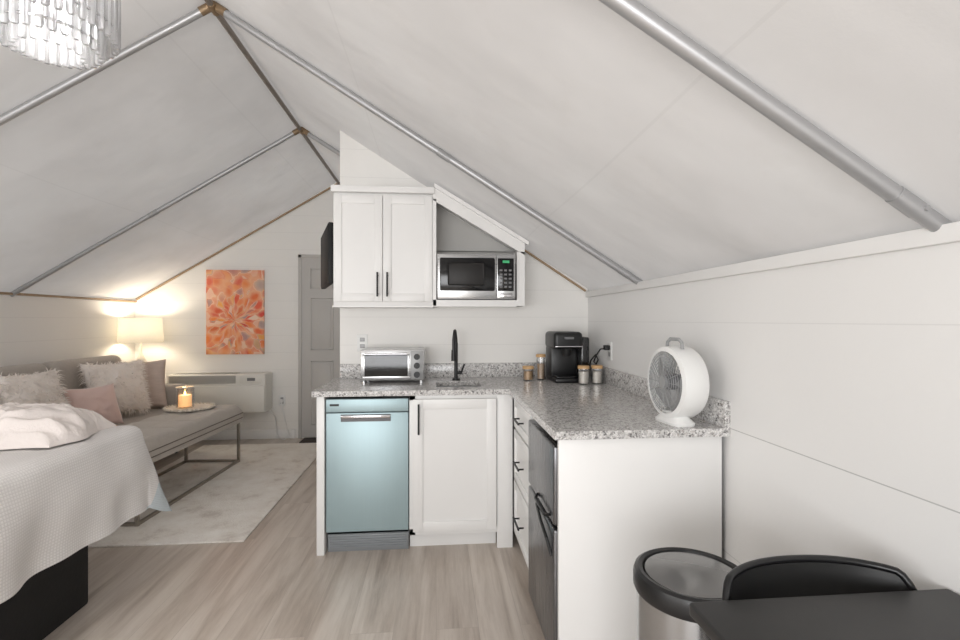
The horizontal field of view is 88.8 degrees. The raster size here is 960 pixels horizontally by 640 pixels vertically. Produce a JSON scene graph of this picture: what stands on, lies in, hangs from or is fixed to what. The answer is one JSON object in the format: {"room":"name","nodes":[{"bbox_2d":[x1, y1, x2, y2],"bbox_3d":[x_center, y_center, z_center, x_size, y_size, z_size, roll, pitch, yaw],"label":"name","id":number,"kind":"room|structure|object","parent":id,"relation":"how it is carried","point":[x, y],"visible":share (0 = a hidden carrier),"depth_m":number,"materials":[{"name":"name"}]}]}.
{"room":"glamping tent interior","nodes":[
{"label":"glamping tent interior","id":0,"kind":"room"},
{"bbox_2d":[0,295,134,366],"bbox_3d":[-3.422,0.562,1.442,0.080,1.496,7.880,0,0,-5],"label":"wall","id":1,"kind":"structure","parent":0,"point":[40,330],"depth_m":4.22,"materials":[{"name":"white paint"}]},
{"bbox_2d":[0,292,136,301],"bbox_3d":[-3.366,-0.200,1.406,0.020,0.020,7.800,0,0,-5],"label":"trim","id":2,"kind":"structure","parent":1,"relation":"attached to","point":[1,293],"depth_m":4.25,"materials":[{"name":"wood"}]},
{"bbox_2d":[135,181,339,437],"bbox_3d":[-1.582,-0.126,5.521,4.310,2.871,0.080,0,0,-5],"label":"wall","id":3,"kind":"structure","parent":0,"point":[274,249],"depth_m":5.41,"materials":[{"name":"white paint"}]},
{"bbox_2d":[167,372,289,439],"bbox_3d":[-2.670,0.937,5.256,1.196,0.742,0.255,0,0,-5],"label":"air conditioner","id":4,"kind":"object","parent":3,"relation":"attached to","point":[251,392],"visible":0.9,"depth_m":5.14,"materials":[{"name":"grey plastic"}]},
{"bbox_2d":[169,372,239,383],"bbox_3d":[-2.902,0.616,5.186,0.660,0.099,0.152,0,0,-5],"label":"grille","id":5,"kind":"object","parent":4,"relation":"attached to","point":[177,378],"depth_m":5.12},
{"bbox_2d":[206,270,264,353],"bbox_3d":[-2.678,-0.086,5.366,0.606,0.922,0.030,0,0,-5],"label":"painting","id":6,"kind":"object","parent":3,"relation":"attached to","point":[235,299],"visible":1,"depth_m":5.35,"materials":[{"name":"orange paint"}]},
{"bbox_2d":[136,183,337,299],"bbox_3d":[-2.429,-0.877,5.393,2.571,1.334,0.022,0,0,-5],"label":"trim","id":7,"kind":"structure","parent":3,"relation":"attached to","point":[327,189],"depth_m":5.36,"materials":[{"name":"brown wood"}]},
{"bbox_2d":[204,429,294,439],"bbox_3d":[-2.888,1.260,5.357,1.680,0.100,0.015,0,0,-5],"label":"baseboard","id":8,"kind":"structure","parent":3,"relation":"attached to","point":[282,433],"depth_m":5.38,"materials":[{"name":"white paint"}]},
{"bbox_2d":[204,0,339,184],"bbox_3d":[-1.232,-1.525,1.597,0.030,0.030,7.800,0,0,-5],"label":"pole","id":9,"kind":"object","parent":3,"relation":"attached to","point":[220,18],"visible":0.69,"depth_m":3.08,"materials":[{"name":"grey metal"}]},
{"bbox_2d":[0,0,120,69],"bbox_3d":[-1.252,-1.130,1.424,0.337,0.710,0.336,0,0,-5],"label":"chandelier","id":10,"kind":"object","parent":9,"relation":"hanging from","point":[70,34],"visible":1,"depth_m":1.40,"materials":[{"name":"clear glass"}]},
{"bbox_2d":[197,0,228,16],"bbox_3d":[-1.303,-1.520,2.394,0.142,0.073,0.070,0,0,-5],"label":"fitting","id":11,"kind":"object","parent":9,"relation":"attached to","point":[217,9],"visible":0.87,"depth_m":2.38,"materials":[{"name":"brown metal"}]},
{"bbox_2d":[292,127,309,135],"bbox_3d":[-1.442,-1.520,3.947,0.142,0.073,0.070,0,0,-5],"label":"fitting","id":12,"kind":"object","parent":9,"relation":"attached to","point":[296,131],"visible":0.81,"depth_m":3.93,"materials":[{"name":"brown metal"}]},
{"bbox_2d":[279,395,284,405],"bbox_3d":[-2.191,0.890,5.423,0.072,0.116,0.008,0,0,-5],"label":"wall outlet","id":13,"kind":"object","parent":3,"relation":"attached to","point":[280,396],"visible":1,"depth_m":5.42,"materials":[{"name":"white plastic"}]},
{"bbox_2d":[298,254,320,438],"bbox_3d":[-1.582,0.292,5.465,0.860,2.035,0.029,0,0,-5],"label":"trim","id":14,"kind":"structure","parent":3,"relation":"attached to","point":[300,256],"depth_m":5.42,"materials":[{"name":"grey paint"}]},
{"bbox_2d":[302,258,339,436],"bbox_3d":[-1.600,0.305,5.465,0.755,1.990,0.025,0,0,-5],"label":"door","id":15,"kind":"structure","parent":3,"relation":"in","point":[320,320],"depth_m":5.44,"materials":[{"name":"grey paint"}]},
{"bbox_2d":[43,438,544,639],"bbox_3d":[-1.232,1.340,1.597,4.510,0.060,8.000,0,0,-5],"label":"floor","id":16,"kind":"structure","parent":0,"point":[273,584],"depth_m":2.37,"materials":[{"name":"wood"}]},
{"bbox_2d":[0,545,87,639],"bbox_3d":[-2.500,0.948,1.524,1.690,0.725,1.480,0,0,-5],"label":"bed","id":17,"kind":"object","parent":16,"relation":"on","point":[51,596],"visible":0.14,"depth_m":2.02,"materials":[{"name":"black fabric"}]},
{"bbox_2d":[0,425,171,603],"bbox_3d":[-2.417,0.749,1.564,1.844,0.481,1.739,0,0,-5],"label":"duvet","id":18,"kind":"object","parent":17,"relation":"on","point":[58,501],"visible":0.83,"depth_m":1.90,"materials":[{"name":"white fabric"}]},
{"bbox_2d":[0,402,115,449],"bbox_3d":[-2.531,0.432,2.034,1.672,0.160,0.537,0,0,-5],"label":"throw blanket","id":19,"kind":"object","parent":18,"relation":"on","point":[25,425],"visible":1,"depth_m":2.03,"materials":[{"name":"white fabric"}]},
{"bbox_2d":[0,355,187,452],"bbox_3d":[-3.193,0.820,3.826,0.760,0.980,2.090,0,0,-5],"label":"sofa","id":20,"kind":"object","parent":16,"relation":"on","point":[69,368],"visible":0.24,"depth_m":4.06,"materials":[{"name":"grey fabric"}]},
{"bbox_2d":[0,363,47,375],"bbox_3d":[-3.339,0.591,3.366,0.231,0.520,0.870,0,0,-5],"label":"cushion","id":21,"kind":"object","parent":20,"relation":"on","point":[28,369],"depth_m":3.56,"materials":[{"name":"fabric"}]},
{"bbox_2d":[0,368,71,404],"bbox_3d":[-3.055,0.594,3.368,0.291,0.519,0.514,0,0,6],"label":"throw pillow","id":22,"kind":"object","parent":20,"relation":"on","point":[43,387],"visible":0.56,"depth_m":3.33,"materials":[{"name":"white fur"}]},
{"bbox_2d":[42,355,121,398],"bbox_3d":[-3.417,0.591,4.248,0.231,0.520,0.870,0,0,-5],"label":"cushion","id":23,"kind":"object","parent":20,"relation":"on","point":[69,368],"depth_m":4.01,"materials":[{"name":"grey fabric"}]},
{"bbox_2d":[64,383,123,423],"bbox_3d":[-2.990,0.675,3.799,0.177,0.320,0.388,0,0,12],"label":"throw pillow","id":24,"kind":"object","parent":20,"relation":"on","point":[102,400],"visible":0.66,"depth_m":3.79,"materials":[{"name":"pink fabric"}]},
{"bbox_2d":[76,359,152,415],"bbox_3d":[-3.138,0.603,4.236,0.289,0.516,0.572,0,0,20],"label":"throw pillow","id":25,"kind":"object","parent":20,"relation":"on","point":[131,392],"visible":0.73,"depth_m":4.23,"materials":[{"name":"white fur"}]},
{"bbox_2d":[115,409,165,425],"bbox_3d":[-3.163,0.925,4.276,0.600,0.150,0.880,0,0,-5],"label":"seat cushion","id":26,"kind":"object","parent":20,"relation":"on","point":[137,417],"depth_m":4.36,"materials":[{"name":"grey fabric"}]},
{"bbox_2d":[115,359,167,406],"bbox_3d":[-3.171,0.605,4.596,0.400,0.446,0.173,0,0,-40],"label":"throw pillow","id":27,"kind":"object","parent":20,"relation":"on","point":[156,369],"visible":0.36,"depth_m":4.64,"materials":[{"name":"beige fabric"}]},
{"bbox_2d":[88,443,316,547],"bbox_3d":[-2.128,1.304,3.987,1.270,0.012,2.320,0,0,-5],"label":"area rug","id":28,"kind":"object","parent":16,"relation":"on","point":[227,508],"visible":0.56,"depth_m":3.62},
{"bbox_2d":[120,405,242,526],"bbox_3d":[-2.421,1.036,3.780,0.509,0.525,1.504,0,0,-2],"label":"bench","id":29,"kind":"object","parent":28,"relation":"on","point":[165,434],"visible":0.53,"depth_m":3.77,"materials":[{"name":"grey fabric"}]},
{"bbox_2d":[162,402,215,412],"bbox_3d":[-2.518,0.756,4.253,0.402,0.028,0.400,0,0,-5],"label":"serving tray","id":30,"kind":"object","parent":29,"relation":"on","point":[200,406],"visible":0.91,"depth_m":4.21,"materials":[{"name":"ceramic"}]},
{"bbox_2d":[175,386,194,408],"bbox_3d":[-2.570,0.671,4.269,0.148,0.180,0.148,0,0,-5],"label":"candle lantern","id":31,"kind":"object","parent":30,"relation":"on","point":[184,400],"visible":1,"depth_m":4.23,"materials":[{"name":"clear glass"}]},
{"bbox_2d":[178,394,191,406],"bbox_3d":[-2.570,0.700,4.269,0.104,0.098,0.104,0,0,-5],"label":"candle","id":32,"kind":"object","parent":31,"relation":"on","point":[184,400],"depth_m":4.23,"materials":[{"name":"orange wax"}]},
{"bbox_2d":[299,437,316,442],"bbox_3d":[-1.630,1.304,5.326,0.600,0.012,0.220,0,0,-5],"label":"doormat","id":33,"kind":"object","parent":16,"relation":"on","point":[312,439],"visible":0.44,"depth_m":5.28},
{"bbox_2d":[317,397,329,555],"bbox_3d":[-0.913,0.868,3.021,0.042,0.885,0.600,0,0,-5],"label":"cabinet end panel","id":34,"kind":"object","parent":16,"relation":"on","point":[322,536],"visible":0.44,"depth_m":2.72,"materials":[{"name":"white paint"}]},
{"bbox_2d":[326,396,408,551],"bbox_3d":[-0.655,0.876,3.021,0.454,0.868,0.586,0,0,-5],"label":"dishwasher","id":35,"kind":"object","parent":16,"relation":"on","point":[367,437],"visible":1,"depth_m":2.75,"materials":[{"name":"blue metal"}]},
{"bbox_2d":[409,385,512,547],"bbox_3d":[-0.128,0.868,3.057,0.592,0.885,0.628,0,0,-5],"label":"base cabinet","id":36,"kind":"object","parent":16,"relation":"on","point":[461,446],"visible":0.93,"depth_m":2.79,"materials":[{"name":"white paint"}]},
{"bbox_2d":[311,362,730,439],"bbox_3d":[-0.035,0.361,2.552,1.755,0.127,1.690,0,0,-5],"label":"countertop","id":37,"kind":"structure","parent":36,"relation":"on","point":[620,407],"depth_m":2.53,"materials":[{"name":"stone"}]},
{"bbox_2d":[361,347,424,382],"bbox_3d":[-0.556,0.290,3.160,0.395,0.210,0.287,0,0,-5],"label":"toaster oven","id":38,"kind":"object","parent":37,"relation":"on","point":[401,363],"visible":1,"depth_m":3.05,"materials":[{"name":"metal"}]},
{"bbox_2d":[436,386,477,386],"bbox_3d":[-0.135,0.498,3.035,0.278,0.144,0.278,0,0,-5],"label":"sink","id":39,"kind":"object","parent":37,"relation":"in","point":[436,386],"visible":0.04,"depth_m":3.17,"materials":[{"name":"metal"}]},
{"bbox_2d":[451,329,464,379],"bbox_3d":[-0.165,0.228,3.181,0.084,0.335,0.159,0,0,25],"label":"faucet","id":40,"kind":"object","parent":37,"relation":"on","point":[454,352],"visible":1,"depth_m":3.22,"materials":[{"name":"black metal"}]},
{"bbox_2d":[522,365,533,380],"bbox_3d":[0.316,0.348,3.211,0.076,0.094,0.076,0,0,-5],"label":"storage jar","id":41,"kind":"object","parent":37,"relation":"on","point":[527,375],"visible":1,"depth_m":3.19,"materials":[{"name":"clear glass"}]},
{"bbox_2d":[536,354,545,379],"bbox_3d":[0.403,0.310,3.249,0.064,0.169,0.064,0,0,-5],"label":"storage jar","id":42,"kind":"object","parent":37,"relation":"on","point":[540,367],"visible":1,"depth_m":3.23,"materials":[{"name":"clear glass"}]},
{"bbox_2d":[545,331,588,382],"bbox_3d":[0.573,0.235,3.199,0.240,0.320,0.300,0,0,-5],"label":"coffee maker","id":43,"kind":"object","parent":37,"relation":"on","point":[565,350],"visible":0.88,"depth_m":3.13,"materials":[{"name":"black plastic"}]},
{"bbox_2d":[553,375,577,378],"bbox_3d":[0.553,0.359,3.107,0.155,0.012,0.108,0,0,-5],"label":"drip tray","id":44,"kind":"object","parent":43,"relation":"on","point":[554,376],"depth_m":3.06,"materials":[{"name":"black plastic"}]},
{"bbox_2d":[589,345,609,368],"bbox_3d":[0.726,0.271,3.116,0.069,0.233,0.262,0,0,-23],"label":"power cord","id":45,"kind":"object","parent":43,"relation":"attached to","point":[605,347],"visible":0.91,"depth_m":3.04,"materials":[{"name":"black plastic"}]},
{"bbox_2d":[578,365,588,384],"bbox_3d":[0.639,0.338,3.024,0.072,0.114,0.072,0,0,-5],"label":"storage jar","id":46,"kind":"object","parent":37,"relation":"on","point":[583,376],"visible":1,"depth_m":3.00,"materials":[{"name":"clear glass"}]},
{"bbox_2d":[591,365,602,383],"bbox_3d":[0.727,0.338,3.047,0.072,0.114,0.072,0,0,-5],"label":"storage jar","id":47,"kind":"object","parent":37,"relation":"on","point":[596,376],"visible":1,"depth_m":3.03,"materials":[{"name":"clear glass"}]},
{"bbox_2d":[647,337,709,426],"bbox_3d":[0.756,0.231,1.890,0.120,0.328,0.272,0,0,-11],"label":"desk fan","id":48,"kind":"object","parent":37,"relation":"on","point":[676,407],"visible":1,"depth_m":1.83,"materials":[{"name":"white plastic"}]},
{"bbox_2d":[649,351,681,411],"bbox_3d":[0.705,0.238,1.880,0.016,0.244,0.238,0,0,-11],"label":"grille","id":49,"kind":"object","parent":48,"relation":"attached to","point":[666,381],"depth_m":1.87,"materials":[{"name":"white plastic"}]},
{"bbox_2d":[512,399,533,569],"bbox_3d":[0.501,0.868,2.575,0.644,0.885,0.530,0,0,-5],"label":"base cabinet","id":50,"kind":"object","parent":16,"relation":"on","point":[521,418],"visible":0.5,"depth_m":2.55,"materials":[{"name":"white paint"}]},
{"bbox_2d":[529,419,557,639],"bbox_3d":[0.531,0.885,2.053,0.618,0.850,0.495,0,0,-5],"label":"mini fridge","id":51,"kind":"object","parent":16,"relation":"on","point":[543,449],"visible":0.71,"depth_m":1.95,"materials":[{"name":"silver metal"}]},
{"bbox_2d":[558,437,721,639],"bbox_3d":[0.587,0.868,1.791,0.613,0.885,0.020,0,0,-5],"label":"end panel","id":52,"kind":"object","parent":16,"relation":"on","point":[620,500],"visible":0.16,"depth_m":1.77,"materials":[{"name":"white paint"}]},
{"bbox_2d":[633,547,736,639],"bbox_3d":[0.553,0.981,1.288,0.294,0.658,0.312,0,0,-5],"label":"trash can","id":53,"kind":"object","parent":16,"relation":"on","point":[666,580],"visible":0.73,"depth_m":1.23,"materials":[{"name":"metal"}]},
{"bbox_2d":[722,555,916,600],"bbox_3d":[0.722,0.920,0.909,0.496,0.782,0.403,0,0,-5],"label":"tub chair","id":54,"kind":"object","parent":16,"relation":"on","point":[784,575],"visible":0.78,"depth_m":1.08,"materials":[{"name":"black leather"}]},
{"bbox_2d":[690,589,959,639],"bbox_3d":[0.734,0.935,0.585,0.566,0.750,0.835,0,0,-5],"label":"dining table","id":55,"kind":"object","parent":16,"relation":"on","point":[934,614],"visible":1,"depth_m":0.92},
{"bbox_3d":[-3.475,0.998,5.076,0.380,0.625,0.370,0,0,-5],"label":"side table","id":56,"kind":"object","parent":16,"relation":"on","visible":0},
{"bbox_2d":[117,318,163,361],"bbox_3d":[-3.481,0.333,5.030,0.400,0.705,0.400,0,0,-5],"label":"table lamp","id":57,"kind":"object","parent":56,"relation":"on","point":[130,330],"visible":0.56,"depth_m":4.88,"materials":[{"name":"fabric"}]},
{"bbox_2d":[340,131,587,506],"bbox_3d":[-0.096,0.010,3.440,1.720,2.600,0.090,0,0,-5],"label":"wall","id":58,"kind":"structure","parent":0,"point":[552,302],"depth_m":3.39,"materials":[{"name":"white paint"}]},
{"bbox_2d":[357,334,367,350],"bbox_3d":[-0.799,0.155,3.328,0.072,0.116,0.008,0,0,-5],"label":"wall outlet","id":59,"kind":"object","parent":58,"relation":"attached to","point":[362,339],"visible":0.92,"depth_m":3.33,"materials":[{"name":"white plastic"}]},
{"bbox_2d":[331,183,528,307],"bbox_3d":[-0.316,-0.468,3.207,1.230,0.775,0.336,0,0,-5],"label":"upper cabinet","id":60,"kind":"object","parent":58,"relation":"attached to","point":[388,240],"visible":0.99,"depth_m":3.07,"materials":[{"name":"white paint"}]},
{"bbox_2d":[437,253,514,299],"bbox_3d":[-0.034,-0.275,3.211,0.492,0.286,0.318,0,0,-5],"label":"microwave","id":61,"kind":"object","parent":60,"relation":"in","point":[459,276],"visible":0.99,"depth_m":3.06,"materials":[{"name":"metal"}]},
{"bbox_2d":[525,249,585,291],"bbox_3d":[0.506,-0.360,3.439,0.489,0.324,0.016,0,0,-5],"label":"trim","id":62,"kind":"structure","parent":58,"relation":"attached to","point":[526,251],"depth_m":3.43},
{"bbox_2d":[0,0,959,302],"bbox_3d":[-1.232,-0.870,1.597,4.470,1.390,8.000,0,0,-5],"label":"ceiling","id":63,"kind":"structure","parent":0,"point":[569,108],"depth_m":1.84,"materials":[{"name":"fabric"}]},
{"bbox_2d":[0,8,202,125],"bbox_3d":[-2.393,-0.856,2.296,2.154,1.358,0.048,0,0,-5],"label":"pole","id":64,"kind":"object","parent":63,"relation":"attached to","point":[196,14],"visible":0.81,"depth_m":2.34,"materials":[{"name":"grey metal"}]},
{"bbox_2d":[9,132,294,296],"bbox_3d":[-2.532,-0.856,3.850,2.154,1.358,0.048,0,0,-5],"label":"pole","id":65,"kind":"object","parent":63,"relation":"attached to","point":[155,212],"visible":0.96,"depth_m":3.83,"materials":[{"name":"grey metal"}]},
{"bbox_2d":[307,132,339,155],"bbox_3d":[-0.351,-0.856,4.045,2.154,1.358,0.048,0,0,-5],"label":"pole","id":66,"kind":"object","parent":63,"relation":"attached to","point":[309,134],"visible":0.1,"depth_m":3.95,"materials":[{"name":"grey metal"}]},
{"bbox_2d":[223,10,642,284],"bbox_3d":[-0.212,-0.856,2.491,2.154,1.358,0.048,0,0,-5],"label":"pole","id":67,"kind":"object","parent":63,"relation":"attached to","point":[439,152],"visible":0.89,"depth_m":2.47,"materials":[{"name":"grey metal"}]},
{"bbox_2d":[599,0,952,231],"bbox_3d":[-0.075,-0.856,0.947,2.154,1.358,0.048,0,0,-5],"label":"pole","id":68,"kind":"object","parent":63,"relation":"attached to","point":[636,13],"visible":0.92,"depth_m":1.00,"materials":[{"name":"grey metal"}]},
{"bbox_2d":[588,242,959,594],"bbox_3d":[0.951,0.562,1.832,0.080,1.496,7.880,0,0,-5],"label":"wall","id":69,"kind":"structure","parent":0,"point":[840,379],"depth_m":1.32,"materials":[{"name":"white paint"}]},
{"bbox_2d":[608,341,611,360],"bbox_3d":[0.800,0.190,3.023,0.008,0.116,0.072,0,0,-5],"label":"wall outlet","id":70,"kind":"object","parent":69,"relation":"attached to","point":[609,342],"visible":0.84,"depth_m":3.00,"materials":[{"name":"white plastic"}]},
{"bbox_2d":[586,221,959,296],"bbox_3d":[1.004,-0.180,0.687,0.018,0.040,5.590,0,0,-5],"label":"trim","id":71,"kind":"structure","parent":69,"relation":"attached to","point":[947,233],"depth_m":1.35,"materials":[{"name":"white paint"}]},
{"bbox_3d":[-1.011,0.210,4.468,0.080,2.200,2.120,0,0,-5],"label":"wall","id":72,"kind":"structure","parent":0,"visible":0},
{"bbox_2d":[321,222,332,288],"bbox_3d":[-1.103,-0.470,3.769,0.185,0.430,0.680,0,0,-22],"label":"television","id":73,"kind":"object","parent":72,"relation":"attached to","point":[327,237],"visible":0.79,"depth_m":3.45,"materials":[{"name":"black plastic"}]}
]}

